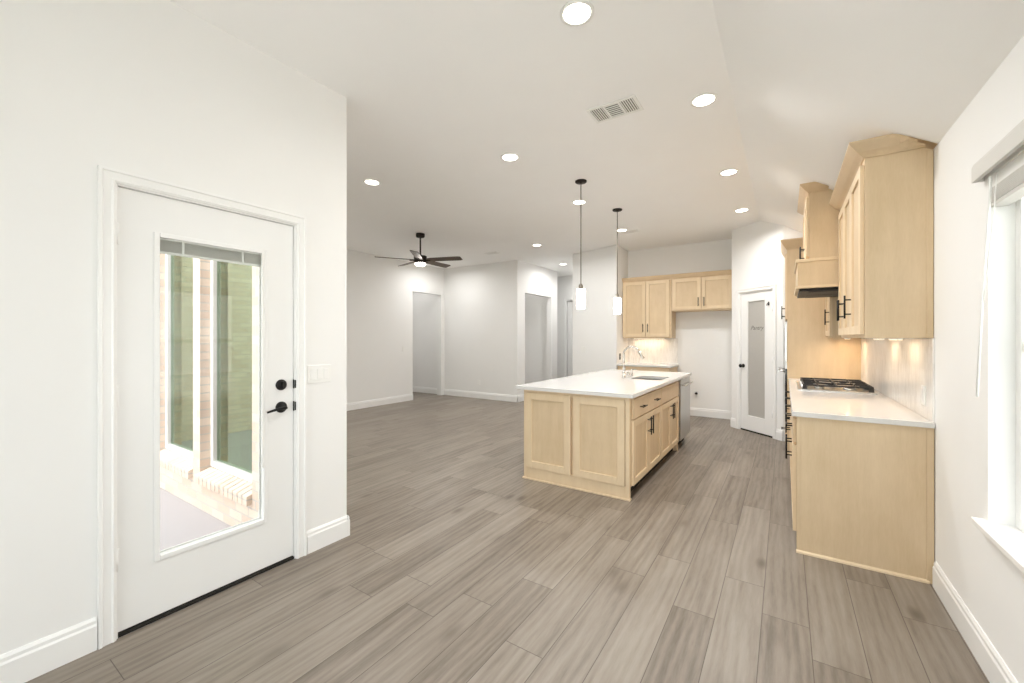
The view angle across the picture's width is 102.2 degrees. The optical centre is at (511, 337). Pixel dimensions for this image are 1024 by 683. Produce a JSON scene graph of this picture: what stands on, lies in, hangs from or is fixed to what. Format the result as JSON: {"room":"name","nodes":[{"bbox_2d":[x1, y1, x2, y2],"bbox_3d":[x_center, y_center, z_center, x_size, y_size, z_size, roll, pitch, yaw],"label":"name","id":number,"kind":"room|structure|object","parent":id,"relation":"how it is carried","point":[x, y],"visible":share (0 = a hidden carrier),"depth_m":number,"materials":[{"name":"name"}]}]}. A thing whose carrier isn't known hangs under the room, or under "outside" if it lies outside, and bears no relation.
{"room":"open-plan kitchen","nodes":[
{"label":"open-plan kitchen","id":0,"kind":"room"},
{"bbox_2d":[0,0,346,654],"bbox_3d":[-2.277,-0.150,1.307,0.130,3.060,3.870,0,0,33],"label":"wall","id":1,"kind":"structure","parent":0,"point":[155,89],"depth_m":1.82,"materials":[{"name":"white paint"}]},
{"bbox_2d":[0,617,96,682],"bbox_3d":[-2.521,1.309,0.805,0.016,0.142,2.463,0,0,33],"label":"baseboard","id":2,"kind":"structure","parent":1,"relation":"attached to","point":[25,663],"depth_m":1.71,"materials":[{"name":"white wood"}]},
{"bbox_2d":[97,165,306,649],"bbox_3d":[-1.665,0.306,2.292,0.284,2.148,0.955,0,0,33],"label":"door","id":3,"kind":"structure","parent":1,"relation":"in","point":[140,218],"depth_m":2.03,"materials":[{"name":"white wood"}]},
{"bbox_2d":[307,364,330,383],"bbox_3d":[-1.265,0.235,2.712,0.009,0.116,0.164,0,0,33],"label":"switch plate","id":4,"kind":"object","parent":1,"relation":"attached to","point":[315,373],"visible":1,"depth_m":2.71,"materials":[{"name":"white plastic"}]},
{"bbox_2d":[307,515,347,553],"bbox_3d":[-1.229,1.309,2.759,0.016,0.142,0.292,0,0,33],"label":"baseboard","id":5,"kind":"structure","parent":1,"relation":"attached to","point":[319,537],"depth_m":2.75,"materials":[{"name":"white wood"}]},
{"bbox_2d":[347,515,349,535],"bbox_3d":[-1.353,1.309,3.026,0.516,0.142,0.016,0,0,33],"label":"baseboard","id":6,"kind":"structure","parent":1,"relation":"attached to","point":[347,515],"depth_m":2.88,"materials":[{"name":"white wood"}]},
{"bbox_2d":[160,254,258,525],"bbox_3d":[-3.249,-0.165,3.970,4.430,3.230,0.120,0,0,33],"label":"wall","id":7,"kind":"structure","parent":0,"point":[228,511],"depth_m":3.51,"materials":[{"name":"beige brick"}]},
{"bbox_2d":[160,254,192,478],"bbox_3d":[-3.110,0.072,3.869,0.904,2.284,0.175,0,0,33],"label":"window","id":8,"kind":"structure","parent":7,"relation":"in","point":[178,269],"depth_m":4.00,"materials":[{"name":"white glass"}]},
{"bbox_2d":[195,260,251,506],"bbox_3d":[-2.235,0.072,3.291,0.904,2.284,0.175,0,0,33],"label":"window","id":9,"kind":"structure","parent":7,"relation":"in","point":[230,283],"depth_m":3.38,"materials":[{"name":"white glass"}]},
{"bbox_2d":[160,239,260,264],"bbox_3d":[-1.624,-0.463,2.249,0.012,0.056,0.482,0,0,33],"label":"raised blind","id":10,"kind":"object","parent":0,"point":[167,246],"depth_m":2.22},
{"bbox_2d":[347,249,443,402],"bbox_3d":[-3.359,-0.150,7.576,0.130,3.060,6.015,0,0,33],"label":"wall","id":11,"kind":"structure","parent":0,"point":[380,291],"depth_m":8.53,"materials":[{"name":"white paint"}]},
{"bbox_2d":[347,394,412,410],"bbox_3d":[-3.496,1.309,7.237,0.016,0.142,4.680,0,0,33],"label":"baseboard","id":12,"kind":"structure","parent":11,"relation":"attached to","point":[395,399],"depth_m":8.40,"materials":[{"name":"white wood"}]},
{"bbox_2d":[413,260,520,395],"bbox_3d":[-1.515,-0.150,10.040,4.000,3.060,0.130,0,0,33],"label":"wall","id":13,"kind":"structure","parent":0,"point":[482,302],"depth_m":9.52,"materials":[{"name":"white paint"}]},
{"bbox_2d":[413,386,517,401],"bbox_3d":[-1.548,1.309,9.974,4.016,0.142,0.016,0,0,33],"label":"baseboard","id":14,"kind":"structure","parent":13,"relation":"attached to","point":[492,396],"depth_m":9.57,"materials":[{"name":"white wood"}]},
{"bbox_2d":[25,392,989,682],"bbox_3d":[-0.898,1.410,6.168,9.700,0.060,13.300,0,0,33],"label":"floor","id":15,"kind":"structure","parent":0,"point":[454,565],"depth_m":2.21,"materials":[{"name":"grey wood"}]},
{"bbox_2d":[522,390,631,500],"bbox_3d":[1.244,0.943,4.834,1.076,0.875,2.533,0,0,33],"label":"paneling","id":16,"kind":"structure","parent":15,"relation":"on","point":[581,442],"depth_m":3.75,"materials":[{"name":"brown wood"}]},
{"bbox_2d":[515,369,691,397],"bbox_3d":[1.235,0.488,4.845,1.167,0.032,2.595,0,0,33],"label":"countertop","id":17,"kind":"structure","parent":16,"relation":"on","point":[609,382],"depth_m":4.29,"materials":[{"name":"white stone"}]},
{"bbox_2d":[622,346,644,377],"bbox_3d":[1.439,0.281,4.896,0.277,0.382,0.093,0,0,33],"label":"faucet","id":18,"kind":"object","parent":17,"relation":"on","point":[635,347],"visible":1,"depth_m":4.92,"materials":[{"name":"silver metal"}]},
{"bbox_2d":[631,388,660,490],"bbox_3d":[1.054,0.943,4.074,0.661,0.875,0.959,0,0,33],"label":"base cabinet","id":19,"kind":"object","parent":15,"relation":"on","point":[645,408],"visible":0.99,"depth_m":3.84,"materials":[{"name":"brown wood"}]},
{"bbox_2d":[618,366,676,371],"bbox_3d":[2.439,0.943,7.454,0.899,0.875,0.668,0,0,33],"label":"base cabinet","id":20,"kind":"object","parent":15,"relation":"on","point":[674,369],"visible":0.06,"depth_m":7.19,"materials":[{"name":"brown wood"}]},
{"bbox_2d":[617,362,678,367],"bbox_3d":[2.458,0.488,7.462,0.928,0.032,0.636,0,0,33],"label":"countertop","id":21,"kind":"structure","parent":20,"relation":"on","point":[659,365],"depth_m":7.36,"materials":[{"name":"white stone"}]},
{"bbox_2d":[650,378,678,467],"bbox_3d":[1.570,0.943,4.855,0.661,0.875,0.907,0,0,33],"label":"base cabinet","id":22,"kind":"object","parent":15,"relation":"on","point":[669,405],"visible":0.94,"depth_m":4.63,"materials":[{"name":"brown wood"}]},
{"bbox_2d":[678,376,692,444],"bbox_3d":[2.012,0.944,5.473,0.638,0.872,0.598,0,0,33],"label":"dishwasher","id":23,"kind":"object","parent":15,"relation":"on","point":[684,384],"visible":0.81,"depth_m":5.26,"materials":[{"name":"silver metal"}]},
{"bbox_2d":[785,390,789,449],"bbox_3d":[3.352,0.943,4.437,0.695,0.875,0.614,0,0,33],"label":"base cabinet","id":24,"kind":"object","parent":15,"relation":"on","point":[786,408],"visible":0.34,"depth_m":4.62,"materials":[{"name":"brown wood"}]},
{"bbox_2d":[785,397,790,474],"bbox_3d":[2.878,0.943,3.720,0.695,0.875,1.096,0,0,33],"label":"base cabinet","id":25,"kind":"object","parent":15,"relation":"on","point":[786,405],"visible":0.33,"depth_m":3.84,"materials":[{"name":"brown wood"}]},
{"bbox_2d":[781,237,860,453],"bbox_3d":[3.691,0.113,4.992,0.741,2.535,0.811,0,0,33],"label":"tall cabinet","id":26,"kind":"object","parent":15,"relation":"on","point":[810,353],"visible":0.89,"depth_m":4.77,"materials":[{"name":"brown wood"}]},
{"bbox_2d":[778,362,786,403],"bbox_3d":[3.645,0.643,5.062,0.646,0.697,0.685,0,0,33],"label":"wall oven","id":27,"kind":"object","parent":26,"relation":"in","point":[779,368],"visible":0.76,"depth_m":4.91,"materials":[{"name":"silver metal"}]},
{"bbox_2d":[785,323,786,361],"bbox_3d":[3.632,0.054,5.070,0.476,0.472,0.685,0,0,33],"label":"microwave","id":28,"kind":"object","parent":26,"relation":"in","point":[785,323],"visible":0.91,"depth_m":4.91,"materials":[{"name":"silver metal"}]},
{"bbox_2d":[785,412,933,583],"bbox_3d":[2.321,0.943,2.878,0.695,0.875,0.917,0,0,33],"label":"base cabinet","id":29,"kind":"object","parent":15,"relation":"on","point":[862,493],"visible":0.94,"depth_m":2.48,"materials":[{"name":"brown wood"}]},
{"bbox_2d":[789,378,934,427],"bbox_3d":[2.807,0.488,3.581,0.662,0.032,2.643,0,0,33],"label":"countertop","id":30,"kind":"structure","parent":29,"relation":"on","point":[879,408],"depth_m":2.77,"materials":[{"name":"white stone"}]},
{"bbox_2d":[796,377,877,393],"bbox_3d":[3.048,0.444,3.931,0.550,0.056,0.800,0,0,33],"label":"gas cooktop","id":31,"kind":"object","parent":30,"relation":"in","point":[821,384],"visible":1,"depth_m":3.77,"materials":[{"name":"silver metal"}]},
{"bbox_2d":[525,294,546,383],"bbox_3d":[0.113,-0.150,10.082,1.070,3.060,1.735,0,0,33],"label":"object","id":32,"kind":"structure","parent":0,"point":[535,306],"depth_m":10.65,"materials":[{"name":"white paint"}]},
{"bbox_2d":[521,261,556,394],"bbox_3d":[0.614,-0.150,9.751,0.130,3.060,1.735,0,0,33],"label":"wall","id":33,"kind":"structure","parent":0,"point":[536,280],"depth_m":9.92,"materials":[{"name":"white paint"}]},
{"bbox_2d":[517,394,523,401],"bbox_3d":[0.204,1.309,8.999,0.016,0.142,0.321,0,0,33],"label":"baseboard","id":34,"kind":"structure","parent":33,"relation":"attached to","point":[520,397],"depth_m":8.96,"materials":[{"name":"white wood"}]},
{"bbox_2d":[557,275,572,377],"bbox_3d":[0.930,-0.150,11.073,3.540,3.060,1.020,0,0,33],"label":"wall","id":35,"kind":"structure","parent":0,"point":[564,283],"depth_m":11.24,"materials":[{"name":"white paint"}]},
{"bbox_2d":[564,298,572,376],"bbox_3d":[1.842,0.160,10.947,0.980,2.440,0.073,0,0,33],"label":"door","id":36,"kind":"structure","parent":35,"relation":"in","point":[570,304],"depth_m":11.14,"materials":[{"name":"white wood"}]},
{"bbox_2d":[170,0,1023,276],"bbox_3d":[-0.814,-1.448,6.112,10.100,0.765,13.500,0,0,33],"label":"ceiling","id":37,"kind":"structure","parent":0,"point":[436,92],"depth_m":2.74,"materials":[{"name":"paint"}]},
{"bbox_2d":[363,179,380,184],"bbox_3d":[-1.507,-1.676,4.447,0.176,0.006,0.176,0,0,33],"label":"recessed light","id":38,"kind":"object","parent":37,"relation":"in","point":[366,181],"visible":1,"depth_m":4.45,"materials":[{"name":"white plastic"}]},
{"bbox_2d":[374,233,462,267],"bbox_3d":[-1.460,-1.423,6.700,1.364,0.514,1.315,0,0,33],"label":"ceiling fan","id":39,"kind":"object","parent":37,"relation":"hanging from","point":[419,259],"visible":1,"depth_m":6.59,"materials":[{"name":"brown metal"}]},
{"bbox_2d":[501,153,518,161],"bbox_3d":[-0.018,-1.676,3.833,0.176,0.006,0.176,0,0,33],"label":"recessed light","id":40,"kind":"object","parent":37,"relation":"in","point":[509,157],"visible":1,"depth_m":3.83,"materials":[{"name":"white plastic"}]},
{"bbox_2d":[560,0,593,26],"bbox_3d":[0.336,-1.676,2.135,0.176,0.006,0.176,0,0,33],"label":"recessed light","id":41,"kind":"object","parent":37,"relation":"in","point":[574,13],"visible":1,"depth_m":2.13,"materials":[{"name":"white plastic"}]},
{"bbox_2d":[572,200,585,204],"bbox_3d":[0.830,-1.676,5.100,0.176,0.006,0.176,0,0,33],"label":"recessed light","id":42,"kind":"object","parent":37,"relation":"in","point":[577,202],"visible":0.92,"depth_m":5.10,"materials":[{"name":"white plastic"}]},
{"bbox_2d":[575,179,586,308],"bbox_3d":[0.738,-0.996,4.420,0.124,1.368,0.124,0,0,33],"label":"pendant light","id":43,"kind":"object","parent":37,"relation":"hanging from","point":[581,291],"visible":1,"depth_m":4.39,"materials":[{"name":"white glass"}]},
{"bbox_2d":[586,94,643,123],"bbox_3d":[0.755,-1.676,3.037,0.360,0.006,0.220,0,0,33],"label":"ceiling vent","id":44,"kind":"object","parent":37,"relation":"in","point":[628,105],"visible":1,"depth_m":3.03,"materials":[{"name":"white plastic"}]},
{"bbox_2d":[612,208,621,313],"bbox_3d":[1.377,-0.996,5.398,0.124,1.368,0.124,0,0,33],"label":"pendant light","id":45,"kind":"object","parent":37,"relation":"hanging from","point":[617,300],"visible":1,"depth_m":5.38,"materials":[{"name":"white glass"}]},
{"bbox_2d":[623,229,640,233],"bbox_3d":[1.883,-1.676,6.511,0.250,0.006,0.150,0,0,33],"label":"ceiling vent","id":46,"kind":"object","parent":37,"relation":"in","point":[636,230],"visible":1,"depth_m":6.49,"materials":[{"name":"white plastic"}]},
{"bbox_2d":[690,92,717,106],"bbox_3d":[1.352,-1.676,2.912,0.176,0.006,0.176,0,0,33],"label":"recessed light","id":47,"kind":"object","parent":37,"relation":"in","point":[704,99],"visible":1,"depth_m":2.90,"materials":[{"name":"white plastic"}]},
{"bbox_2d":[719,169,738,175],"bbox_3d":[2.194,-1.676,4.181,0.176,0.006,0.176,0,0,33],"label":"recessed light","id":48,"kind":"object","parent":37,"relation":"in","point":[727,172],"visible":1,"depth_m":4.18,"materials":[{"name":"white plastic"}]},
{"bbox_2d":[734,208,748,211],"bbox_3d":[3.017,-1.676,5.422,0.176,0.006,0.176,0,0,33],"label":"recessed light","id":49,"kind":"object","parent":37,"relation":"in","point":[740,209],"visible":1,"depth_m":5.42,"materials":[{"name":"white plastic"}]},
{"bbox_2d":[573,245,627,374],"bbox_3d":[2.516,-0.150,9.328,1.030,3.060,3.861,0,0,33],"label":"wall","id":50,"kind":"structure","parent":0,"point":[596,327],"depth_m":7.78,"materials":[{"name":"white paint"}]},
{"bbox_2d":[628,239,731,410],"bbox_3d":[3.045,-0.150,7.517,1.850,3.060,0.100,0,0,33],"label":"wall","id":51,"kind":"structure","parent":0,"point":[705,331],"depth_m":7.27,"materials":[{"name":"white paint"}]},
{"bbox_2d":[622,274,675,337],"bbox_3d":[2.502,-0.554,7.577,0.871,1.107,0.393,0,0,33],"label":"upper cabinet","id":52,"kind":"object","parent":51,"relation":"attached to","point":[647,300],"visible":1,"depth_m":7.42,"materials":[{"name":"brown wood"}]},
{"bbox_2d":[634,338,664,338],"bbox_3d":[2.538,0.007,7.648,0.550,0.012,0.030,0,0,33],"label":"light","id":53,"kind":"object","parent":52,"relation":"attached to","point":[634,338],"visible":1,"depth_m":7.63,"materials":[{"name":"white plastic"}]},
{"bbox_2d":[628,338,677,363],"bbox_3d":[2.623,0.237,7.730,0.908,0.470,0.010,0,0,33],"label":"backsplash","id":54,"kind":"structure","parent":51,"relation":"attached to","point":[663,351],"depth_m":7.70,"materials":[{"name":"tile"}]},
{"bbox_2d":[671,269,731,311],"bbox_3d":[3.267,-0.786,7.071,0.959,0.642,0.393,0,0,33],"label":"upper cabinet","id":55,"kind":"object","parent":51,"relation":"attached to","point":[708,290],"visible":0.94,"depth_m":6.95,"materials":[{"name":"brown wood"}]},
{"bbox_2d":[690,407,731,418],"bbox_3d":[3.397,1.309,7.215,0.910,0.142,0.016,0,0,33],"label":"baseboard","id":56,"kind":"structure","parent":51,"relation":"attached to","point":[723,414],"depth_m":7.17,"materials":[{"name":"white wood"}]},
{"bbox_2d":[732,220,782,429],"bbox_3d":[3.569,-0.165,5.982,0.100,3.090,0.913,0,0,-14],"label":"wall","id":57,"kind":"structure","parent":0,"point":[757,258],"depth_m":5.89,"materials":[{"name":"white paint"}]},
{"bbox_2d":[731,418,735,427],"bbox_3d":[3.416,1.309,6.367,0.016,0.142,0.102,0,0,-14],"label":"baseboard","id":58,"kind":"structure","parent":57,"relation":"attached to","point":[733,420],"depth_m":6.36,"materials":[{"name":"white wood"}]},
{"bbox_2d":[736,284,776,438],"bbox_3d":[3.541,0.324,5.976,0.158,2.113,0.708,0,0,-14],"label":"door","id":59,"kind":"structure","parent":57,"relation":"in","point":[756,307],"depth_m":5.97,"materials":[{"name":"white wood"}]},
{"bbox_2d":[776,429,782,440],"bbox_3d":[3.610,1.309,5.572,0.016,0.142,0.098,0,0,-14],"label":"baseboard","id":60,"kind":"structure","parent":57,"relation":"attached to","point":[779,433],"depth_m":5.56,"materials":[{"name":"white wood"}]},
{"bbox_2d":[783,226,802,440],"bbox_3d":[3.958,-0.095,5.370,0.718,2.950,0.096,0,0,33],"label":"wall","id":61,"kind":"structure","parent":0,"point":[788,233],"depth_m":5.52,"materials":[{"name":"white paint"}]},
{"bbox_2d":[934,35,1023,682],"bbox_3d":[1.947,0.105,1.530,0.160,2.550,8.900,0,0,33],"label":"wall","id":62,"kind":"structure","parent":0,"point":[989,584],"depth_m":1.90,"materials":[{"name":"white paint"}]},
{"bbox_2d":[794,256,837,297],"bbox_3d":[3.024,-0.557,3.870,0.616,0.291,0.808,0,0,33],"label":"range hood","id":63,"kind":"object","parent":62,"relation":"attached to","point":[815,277],"visible":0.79,"depth_m":3.64,"materials":[{"name":"brown wood"}]},
{"bbox_2d":[797,182,839,258],"bbox_3d":[3.039,-1.030,3.866,0.588,0.650,0.936,0,0,33],"label":"upper cabinet","id":64,"kind":"object","parent":62,"relation":"attached to","point":[820,219],"visible":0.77,"depth_m":3.62,"materials":[{"name":"brown wood"}]},
{"bbox_2d":[824,297,840,337],"bbox_3d":[3.510,-0.345,4.369,0.357,0.690,0.552,0,0,33],"label":"upper cabinet","id":65,"kind":"object","parent":62,"relation":"attached to","point":[830,312],"visible":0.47,"depth_m":4.22,"materials":[{"name":"brown wood"}]},
{"bbox_2d":[829,134,936,337],"bbox_3d":[2.539,-0.584,2.918,0.377,1.168,1.331,0,0,33],"label":"upper cabinet","id":66,"kind":"object","parent":62,"relation":"attached to","point":[883,193],"visible":1,"depth_m":2.44,"materials":[{"name":"brown wood"}]},
{"bbox_2d":[861,338,934,421],"bbox_3d":[3.086,0.237,3.408,0.008,0.470,2.625,0,0,33],"label":"backsplash","id":67,"kind":"structure","parent":62,"relation":"attached to","point":[897,369],"depth_m":2.89,"materials":[{"name":"tile"}]},
{"bbox_2d":[921,385,925,405],"bbox_3d":[2.448,0.340,2.458,0.008,0.116,0.072,0,0,33],"label":"wall outlet","id":68,"kind":"object","parent":67,"relation":"attached to","point":[923,388],"visible":1,"depth_m":2.44,"materials":[{"name":"white plastic"}]},
{"bbox_2d":[932,561,1017,682],"bbox_3d":[0.923,1.309,0.142,0.016,0.142,5.155,0,0,33],"label":"baseboard","id":69,"kind":"structure","parent":62,"relation":"attached to","point":[990,661],"depth_m":1.82,"materials":[{"name":"white wood"}]},
{"bbox_2d":[971,146,1023,573],"bbox_3d":[1.480,0.054,0.861,0.200,1.459,2.030,0,0,33],"label":"window","id":70,"kind":"structure","parent":62,"relation":"in","point":[1004,525],"depth_m":1.68,"materials":[{"name":"white plastic"}]},
{"bbox_2d":[971,119,1023,396],"bbox_3d":[1.435,-0.249,0.892,0.104,0.978,2.040,0,0,33],"label":"window blind","id":71,"kind":"object","parent":70,"relation":"attached to","point":[1006,186],"visible":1,"depth_m":1.61,"materials":[{"name":"white plastic"}]},
{"label":"outside","id":72,"kind":"structure","parent":0,"visible":0},
{"bbox_2d":[119,488,284,637],"bbox_3d":[-7.098,1.485,1.671,8.315,0.070,7.960,0,0,33],"label":"floor","id":73,"kind":"structure","parent":72,"point":[181,521],"depth_m":3.23,"materials":[{"name":"concrete"}]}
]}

